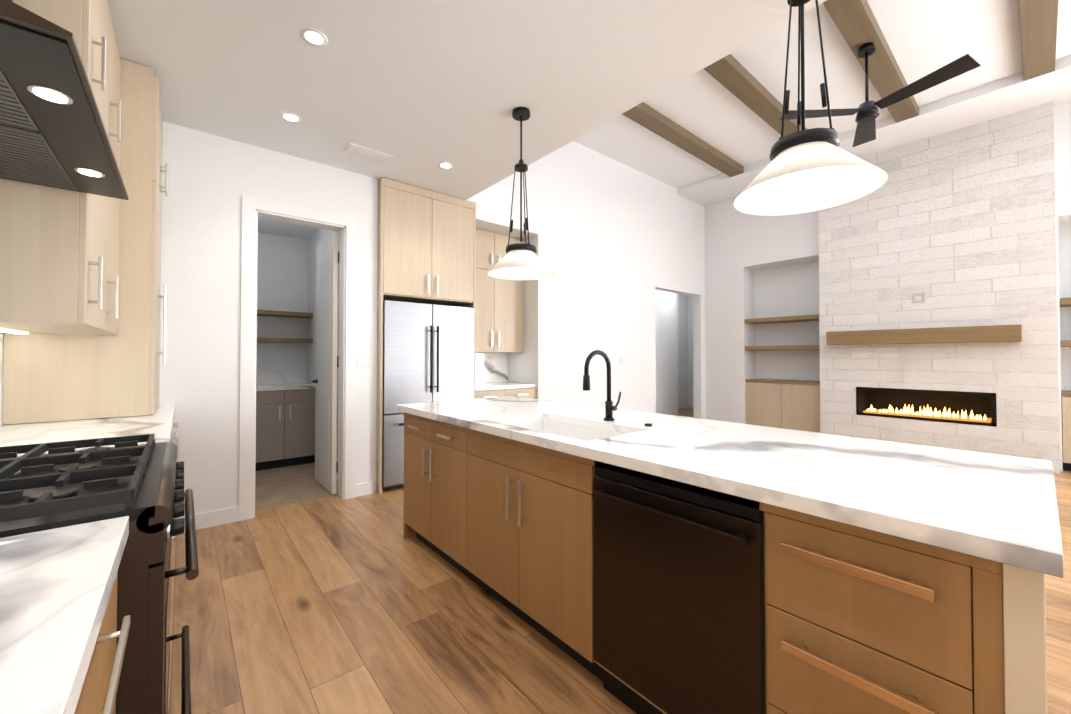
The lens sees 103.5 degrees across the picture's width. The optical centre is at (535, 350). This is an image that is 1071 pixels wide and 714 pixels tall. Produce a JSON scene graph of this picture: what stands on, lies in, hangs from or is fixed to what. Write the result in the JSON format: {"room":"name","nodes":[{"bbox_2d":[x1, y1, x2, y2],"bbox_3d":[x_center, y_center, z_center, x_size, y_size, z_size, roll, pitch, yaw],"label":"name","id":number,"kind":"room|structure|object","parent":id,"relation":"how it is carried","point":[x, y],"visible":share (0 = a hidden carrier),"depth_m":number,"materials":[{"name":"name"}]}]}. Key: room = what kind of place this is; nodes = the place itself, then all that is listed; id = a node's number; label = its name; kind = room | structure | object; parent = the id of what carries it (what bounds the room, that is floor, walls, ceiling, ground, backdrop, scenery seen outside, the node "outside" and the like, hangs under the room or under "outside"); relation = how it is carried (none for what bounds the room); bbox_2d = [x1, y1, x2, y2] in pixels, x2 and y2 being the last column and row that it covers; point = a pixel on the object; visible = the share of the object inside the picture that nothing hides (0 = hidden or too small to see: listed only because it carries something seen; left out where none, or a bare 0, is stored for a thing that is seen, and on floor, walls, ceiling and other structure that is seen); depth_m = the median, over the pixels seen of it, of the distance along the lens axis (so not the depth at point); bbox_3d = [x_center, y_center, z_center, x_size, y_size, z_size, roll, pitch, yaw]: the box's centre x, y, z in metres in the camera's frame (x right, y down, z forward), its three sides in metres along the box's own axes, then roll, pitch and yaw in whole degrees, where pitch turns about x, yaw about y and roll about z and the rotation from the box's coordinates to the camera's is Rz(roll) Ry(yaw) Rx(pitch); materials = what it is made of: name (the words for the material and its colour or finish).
{"room":"kitchen","nodes":[
{"label":"kitchen","id":0,"kind":"room"},
{"bbox_2d":[255,462,337,510],"bbox_3d":[-3.134,1.331,4.046,2.050,0.050,2.100,1,-1,-40],"label":"floor","id":1,"kind":"structure","parent":0,"point":[281,486],"depth_m":4.02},
{"bbox_2d":[255,389,286,470],"bbox_3d":[-3.172,0.879,4.800,0.450,0.875,0.600,1,-1,-40],"label":"base cabinet","id":2,"kind":"object","parent":1,"relation":"on","point":[285,420],"depth_m":4.64,"materials":[{"name":"beige wood"}]},
{"bbox_2d":[256,381,314,392],"bbox_3d":[-3.453,0.418,4.558,1.894,0.040,0.620,1,-1,-40],"label":"countertop","id":3,"kind":"structure","parent":2,"relation":"on","point":[290,384],"depth_m":4.80,"materials":[{"name":"white stone"}]},
{"bbox_2d":[287,389,314,465],"bbox_3d":[-2.866,0.883,5.055,0.347,0.875,0.600,1,-1,-40],"label":"base cabinet","id":4,"kind":"object","parent":1,"relation":"on","point":[300,402],"depth_m":4.83,"materials":[{"name":"beige wood"}]},
{"bbox_2d":[256,228,529,460],"bbox_3d":[-2.214,-0.233,4.839,4.150,3.100,2.100,1,-1,-40],"label":"wall","id":5,"kind":"structure","parent":0,"point":[286,273],"depth_m":5.26,"materials":[{"name":"white paint"}]},
{"bbox_2d":[257,338,312,342],"bbox_3d":[-3.556,-0.128,4.689,1.894,0.045,0.300,1,-1,-40],"label":"shelf","id":6,"kind":"object","parent":5,"relation":"attached to","point":[281,340],"visible":0.36,"depth_m":5.01,"materials":[{"name":"brown wood"}]},
{"bbox_2d":[257,310,312,317],"bbox_3d":[-3.556,-0.447,4.693,1.894,0.045,0.300,1,-1,-40],"label":"shelf","id":7,"kind":"object","parent":5,"relation":"attached to","point":[283,314],"visible":0.36,"depth_m":5.05,"materials":[{"name":"brown wood"}]},
{"bbox_2d":[475,229,523,352],"bbox_3d":[-0.593,-0.701,5.183,0.922,1.446,0.381,1,-1,-40],"label":"upper cabinet","id":8,"kind":"object","parent":5,"relation":"attached to","point":[499,315],"visible":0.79,"depth_m":5.08,"materials":[{"name":"brown wood"}]},
{"bbox_2d":[258,217,529,239],"bbox_3d":[-2.223,-1.584,4.752,4.000,0.300,1.950,1,-1,-40],"label":"ceiling","id":9,"kind":"structure","parent":0,"point":[276,227],"depth_m":4.99,"materials":[{"name":"white paint"}]},
{"bbox_2d":[159,121,705,515],"bbox_3d":[0.906,-0.941,5.990,10.400,4.550,0.150,1,-1,-40],"label":"wall","id":10,"kind":"structure","parent":0,"point":[617,244],"depth_m":3.90,"materials":[{"name":"white paint"}]},
{"bbox_2d":[175,506,238,529],"bbox_3d":[-2.410,1.237,3.080,0.400,0.110,0.014,1,-1,-40],"label":"baseboard","id":11,"kind":"structure","parent":10,"relation":"attached to","point":[216,517],"depth_m":3.12,"materials":[{"name":"white paint"}]},
{"bbox_2d":[239,195,356,520],"bbox_3d":[-1.983,0.054,3.561,0.850,2.490,0.186,1,-1,-40],"label":"door frame","id":12,"kind":"structure","parent":10,"relation":"attached to","point":[255,208],"depth_m":3.47,"materials":[{"name":"white paint"}]},
{"bbox_2d":[311,232,338,493],"bbox_3d":[-2.030,0.110,4.040,0.110,2.368,0.653,1,-1,-40],"label":"pantry door","id":13,"kind":"structure","parent":10,"relation":"in","point":[327,358],"depth_m":3.95,"materials":[{"name":"white paint"}]},
{"bbox_2d":[356,355,369,368],"bbox_3d":[-1.556,0.102,3.813,0.120,0.120,0.008,1,-1,-40],"label":"switch plate","id":14,"kind":"object","parent":10,"relation":"attached to","point":[362,361],"visible":1,"depth_m":3.81,"materials":[{"name":"white plastic"}]},
{"bbox_2d":[619,356,624,363],"bbox_3d":[1.270,0.137,6.177,0.120,0.120,0.006,1,-1,-40],"label":"light switch","id":15,"kind":"object","parent":10,"relation":"attached to","point":[622,359],"visible":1,"depth_m":6.18,"materials":[{"name":"white plastic"}]},
{"bbox_2d":[655,290,693,413],"bbox_3d":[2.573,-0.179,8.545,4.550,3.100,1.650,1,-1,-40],"label":"doorway","id":16,"kind":"object","parent":10,"relation":"in","point":[671,309],"visible":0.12,"depth_m":8.74,"materials":[{"name":"white paint"}]},
{"bbox_2d":[678,320,679,408],"bbox_3d":[3.113,0.324,9.818,0.980,2.130,0.075,1,-1,-40],"label":"hall door","id":17,"kind":"structure","parent":16,"relation":"attached to","point":[678,364],"depth_m":10.12,"materials":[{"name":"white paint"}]},
{"bbox_2d":[108,0,826,199],"bbox_3d":[0.693,-2.346,0.455,2.950,1.400,8.100,1,-1,-40],"label":"ceiling","id":18,"kind":"structure","parent":0,"point":[419,90],"depth_m":2.41,"materials":[{"name":"white paint"}]},
{"bbox_2d":[280,112,300,122],"bbox_3d":[-1.688,-1.607,2.912,0.124,0.005,0.124,1,-1,-40],"label":"recessed light","id":19,"kind":"object","parent":18,"relation":"in","point":[290,117],"visible":1,"depth_m":2.91,"materials":[{"name":"white paint"}]},
{"bbox_2d":[301,28,327,46],"bbox_3d":[-1.143,-1.618,2.182,0.124,0.005,0.124,1,-1,-40],"label":"recessed light","id":20,"kind":"object","parent":18,"relation":"in","point":[314,37],"visible":1,"depth_m":2.18,"materials":[{"name":"white paint"}]},
{"bbox_2d":[343,143,393,164],"bbox_3d":[-1.358,-1.597,3.436,0.340,0.011,0.180,1,-1,-40],"label":"ceiling vent","id":21,"kind":"object","parent":18,"relation":"in","point":[366,153],"visible":1,"depth_m":3.42,"materials":[{"name":"white metal"}]},
{"bbox_2d":[438,162,452,168],"bbox_3d":[-0.778,-1.597,3.647,0.124,0.005,0.124,1,-1,-40],"label":"recessed light","id":22,"kind":"object","parent":18,"relation":"in","point":[444,165],"visible":1,"depth_m":3.64,"materials":[{"name":"white paint"}]},
{"bbox_2d":[487,107,554,279],"bbox_3d":[-0.097,-1.062,2.840,0.456,1.100,0.456,1,-1,-40],"label":"pendant light","id":23,"kind":"object","parent":18,"relation":"hanging from","point":[520,260],"visible":1,"depth_m":2.82,"materials":[{"name":"white glass"}]},
{"bbox_2d":[733,0,887,215],"bbox_3d":[0.947,-1.091,1.497,0.456,1.080,0.456,1,-1,-40],"label":"pendant light","id":24,"kind":"object","parent":18,"relation":"hanging from","point":[810,170],"visible":1,"depth_m":1.49,"materials":[{"name":"white glass"}]},
{"bbox_2d":[167,407,1070,713],"bbox_3d":[2.964,1.321,3.377,10.550,0.050,10.050,1,-1,-40],"label":"floor","id":25,"kind":"structure","parent":0,"point":[336,604],"depth_m":1.93,"materials":[{"name":"brown wood"}]},
{"bbox_2d":[0,404,178,540],"bbox_3d":[-2.205,0.820,2.091,0.652,0.915,1.794,1,-1,-40],"label":"countertop","id":26,"kind":"structure","parent":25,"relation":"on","point":[159,423],"depth_m":1.93,"materials":[{"name":"beige stone"}]},
{"bbox_2d":[2,58,167,424],"bbox_3d":[-2.585,-0.622,2.513,0.585,1.977,0.694,1,-1,-40],"label":"hutch","id":27,"kind":"object","parent":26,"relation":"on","point":[47,377],"visible":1,"depth_m":2.33,"materials":[{"name":"brown wood"}]},
{"bbox_2d":[0,434,198,713],"bbox_3d":[-1.321,0.782,1.074,0.703,0.963,0.892,1,-1,-40],"label":"range","id":28,"kind":"object","parent":25,"relation":"on","point":[66,484],"visible":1,"depth_m":0.93,"materials":[{"name":"black metal"}]},
{"bbox_2d":[80,580,127,713],"bbox_3d":[-0.827,0.816,0.377,0.571,0.876,0.799,1,-1,-40],"label":"base cabinet","id":29,"kind":"object","parent":25,"relation":"on","point":[100,694],"depth_m":0.66,"materials":[{"name":"beige wood"}]},
{"bbox_2d":[0,516,128,713],"bbox_3d":[-0.148,0.346,-0.416,0.587,0.040,2.898,1,-1,-40],"label":"countertop","id":30,"kind":"structure","parent":29,"relation":"on","point":[57,585],"depth_m":0.56,"materials":[{"name":"white stone"}]},
{"bbox_2d":[661,411,678,415],"bbox_3d":[1.980,1.308,7.986,2.650,0.110,0.014,1,-1,-40],"label":"baseboard","id":31,"kind":"structure","parent":25,"relation":"on","point":[676,413],"depth_m":8.70,"materials":[{"name":"white paint"}]},
{"bbox_2d":[396,408,1059,713],"bbox_3d":[0.334,0.841,2.111,0.958,0.876,2.830,1,-1,-40],"label":"kitchen island","id":32,"kind":"object","parent":25,"relation":"on","point":[638,562],"depth_m":1.19,"materials":[{"name":"brown wood"}]},
{"bbox_2d":[396,396,1062,577],"bbox_3d":[0.343,0.383,2.137,1.000,0.040,2.890,1,-1,-40],"label":"island countertop","id":33,"kind":"structure","parent":32,"relation":"on","point":[1005,505],"depth_m":1.25,"materials":[{"name":"white stone"}]},
{"bbox_2d":[500,416,623,439],"bbox_3d":[0.124,0.506,2.077,0.434,0.232,0.764,1,-1,-40],"label":"sink","id":34,"kind":"object","parent":33,"relation":"in","point":[545,423],"depth_m":2.33,"materials":[{"name":"white ceramic"}]},
{"bbox_2d":[583,350,620,420],"bbox_3d":[0.334,0.180,2.142,0.217,0.366,0.093,1,-1,-40],"label":"faucet","id":35,"kind":"object","parent":33,"relation":"on","point":[610,408],"visible":1,"depth_m":2.18,"materials":[{"name":"black metal"}]},
{"bbox_2d":[745,379,819,432],"bbox_3d":[4.084,0.917,6.873,0.448,0.860,1.122,1,-1,-40],"label":"base cabinet","id":36,"kind":"object","parent":25,"relation":"on","point":[787,404],"visible":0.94,"depth_m":6.73,"materials":[{"name":"brown wood"}]},
{"bbox_2d":[1061,390,1070,470],"bbox_3d":[6.245,0.879,4.287,0.448,0.860,1.122,1,-1,-40],"label":"base cabinet","id":37,"kind":"object","parent":25,"relation":"on","point":[1066,424],"visible":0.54,"depth_m":4.58,"materials":[{"name":"brown wood"}]},
{"bbox_2d":[574,0,1070,206],"bbox_3d":[3.762,-2.859,3.028,5.050,0.300,8.100,1,-1,-40],"label":"ceiling","id":38,"kind":"structure","parent":0,"point":[923,38],"depth_m":4.48,"materials":[{"name":"white paint"}]},
{"bbox_2d":[622,102,743,176],"bbox_3d":[1.467,-2.730,5.071,4.150,0.100,0.200,1,-1,-40],"label":"beam","id":39,"kind":"structure","parent":38,"relation":"attached to","point":[645,115],"depth_m":5.35,"materials":[{"name":"brown wood"}]},
{"bbox_2d":[704,54,806,136],"bbox_3d":[2.096,-2.741,4.319,4.150,0.100,0.200,1,-1,-40],"label":"beam","id":40,"kind":"structure","parent":38,"relation":"attached to","point":[734,76],"depth_m":4.41,"materials":[{"name":"brown wood"}]},
{"bbox_2d":[823,0,918,122],"bbox_3d":[2.724,-2.751,3.567,4.150,0.100,0.200,1,-1,-40],"label":"beam","id":41,"kind":"structure","parent":38,"relation":"attached to","point":[856,23],"depth_m":3.78,"materials":[{"name":"brown wood"}]},
{"bbox_2d":[779,42,980,146],"bbox_3d":[3.033,-2.371,3.735,1.257,0.654,1.269,1,-1,-40],"label":"ceiling fan","id":42,"kind":"object","parent":41,"relation":"hanging from","point":[867,112],"visible":1,"depth_m":3.68,"materials":[{"name":"black metal"}]},
{"bbox_2d":[1018,0,1058,80],"bbox_3d":[3.353,-2.762,2.815,4.150,0.100,0.200,1,-1,-40],"label":"beam","id":43,"kind":"structure","parent":38,"relation":"attached to","point":[1038,19],"depth_m":3.62,"materials":[{"name":"brown wood"}]},
{"bbox_2d":[704,102,1070,471],"bbox_3d":[5.930,-0.958,4.812,0.600,4.550,8.100,1,-1,-40],"label":"wall","id":44,"kind":"structure","parent":0,"point":[761,266],"depth_m":7.17,"materials":[{"name":"white paint"}]},
{"bbox_2d":[744,314,818,323],"bbox_3d":[4.086,-0.506,6.895,0.442,0.065,1.122,1,-1,-40],"label":"shelf","id":45,"kind":"object","parent":44,"relation":"attached to","point":[800,318],"visible":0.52,"depth_m":6.78,"materials":[{"name":"brown wood"}]},
{"bbox_2d":[745,345,819,349],"bbox_3d":[4.086,-0.046,6.888,0.442,0.065,1.122,1,-1,-40],"label":"shelf","id":46,"kind":"object","parent":44,"relation":"attached to","point":[800,347],"visible":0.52,"depth_m":6.68,"materials":[{"name":"brown wood"}]},
{"bbox_2d":[1060,340,1070,346],"bbox_3d":[6.247,-0.083,4.303,0.442,0.065,1.122,1,-1,-40],"label":"shelf","id":47,"kind":"object","parent":44,"relation":"attached to","point":[1065,343],"visible":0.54,"depth_m":4.57,"materials":[{"name":"brown wood"}]},
{"bbox_2d":[1060,297,1070,306],"bbox_3d":[6.247,-0.543,4.309,0.442,0.065,1.122,1,-1,-40],"label":"shelf","id":48,"kind":"object","parent":44,"relation":"attached to","point":[1065,302],"visible":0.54,"depth_m":4.59,"materials":[{"name":"brown wood"}]},
{"bbox_2d":[818,102,1059,473],"bbox_3d":[4.936,-0.675,5.412,0.150,4.000,2.200,1,-1,-40],"label":"stone wall","id":49,"kind":"structure","parent":0,"point":[957,227],"depth_m":5.12,"materials":[{"name":"white stone"}]},
{"bbox_2d":[912,293,924,302],"bbox_3d":[4.869,-0.665,5.369,0.008,0.120,0.120,1,-1,-40],"label":"electrical outlet plate","id":50,"kind":"object","parent":49,"relation":"attached to","point":[918,298],"visible":1,"depth_m":5.36,"materials":[{"name":"white plastic"}]},
{"bbox_2d":[826,324,1021,344],"bbox_3d":[4.779,-0.183,5.351,0.159,0.185,1.820,1,-1,-40],"label":"mantel beam","id":51,"kind":"structure","parent":49,"relation":"attached to","point":[994,333],"depth_m":5.16,"materials":[{"name":"brown wood"}]},
{"bbox_2d":[856,387,996,426],"bbox_3d":[5.064,0.692,5.512,0.502,0.382,1.312,1,-1,-40],"label":"fireplace insert","id":52,"kind":"object","parent":49,"relation":"in","point":[972,408],"visible":1,"depth_m":5.50,"materials":[{"name":"black metal"}]},
{"bbox_3d":[-1.052,1.343,4.907,2.250,0.050,0.750,1,-1,-40],"label":"floor","id":53,"kind":"structure","parent":0,"visible":0},
{"bbox_2d":[376,177,475,493],"bbox_3d":[-1.277,-0.135,4.473,1.012,2.894,0.852,1,-1,-40],"label":"tall cabinet","id":54,"kind":"object","parent":53,"relation":"on","point":[426,246],"visible":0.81,"depth_m":4.12,"materials":[{"name":"brown wood"}]},
{"bbox_2d":[382,300,473,489],"bbox_3d":[-1.248,0.429,4.430,0.952,1.765,0.842,1,-1,-40],"label":"refrigerator","id":55,"kind":"object","parent":53,"relation":"on","point":[428,352],"visible":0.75,"depth_m":4.06,"materials":[{"name":"silver metal"}]},
{"bbox_2d":[475,353,536,398],"bbox_3d":[-0.522,0.673,5.079,0.922,1.295,0.612,1,-1,-40],"label":"base cabinet","id":56,"kind":"object","parent":53,"relation":"on","point":[491,375],"visible":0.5,"depth_m":5.30,"materials":[{"name":"white stone"}]},
{"bbox_3d":[-1.170,-1.024,0.248,0.150,4.550,10.500,1,-1,-40],"label":"wall","id":57,"kind":"structure","parent":0,"visible":0},
{"bbox_2d":[0,332,2,425],"bbox_3d":[-1.015,-0.170,0.170,0.003,1.040,4.900,1,-1,-40],"label":"backsplash","id":58,"kind":"structure","parent":57,"relation":"attached to","point":[1,356],"depth_m":2.03,"materials":[{"name":"stone"}]},
{"bbox_2d":[0,0,121,334],"bbox_3d":[-2.092,-0.852,1.809,0.435,1.537,1.014,1,-1,-40],"label":"upper cabinet","id":59,"kind":"object","parent":57,"relation":"attached to","point":[59,260],"visible":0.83,"depth_m":1.51,"materials":[{"name":"brown wood"}]},
{"bbox_2d":[0,0,128,199],"bbox_3d":[-1.397,-1.102,1.037,0.507,1.064,1.060,1,-1,-40],"label":"range hood","id":60,"kind":"object","parent":57,"relation":"attached to","point":[53,133],"visible":1,"depth_m":1.03,"materials":[{"name":"black metal"}]}
]}

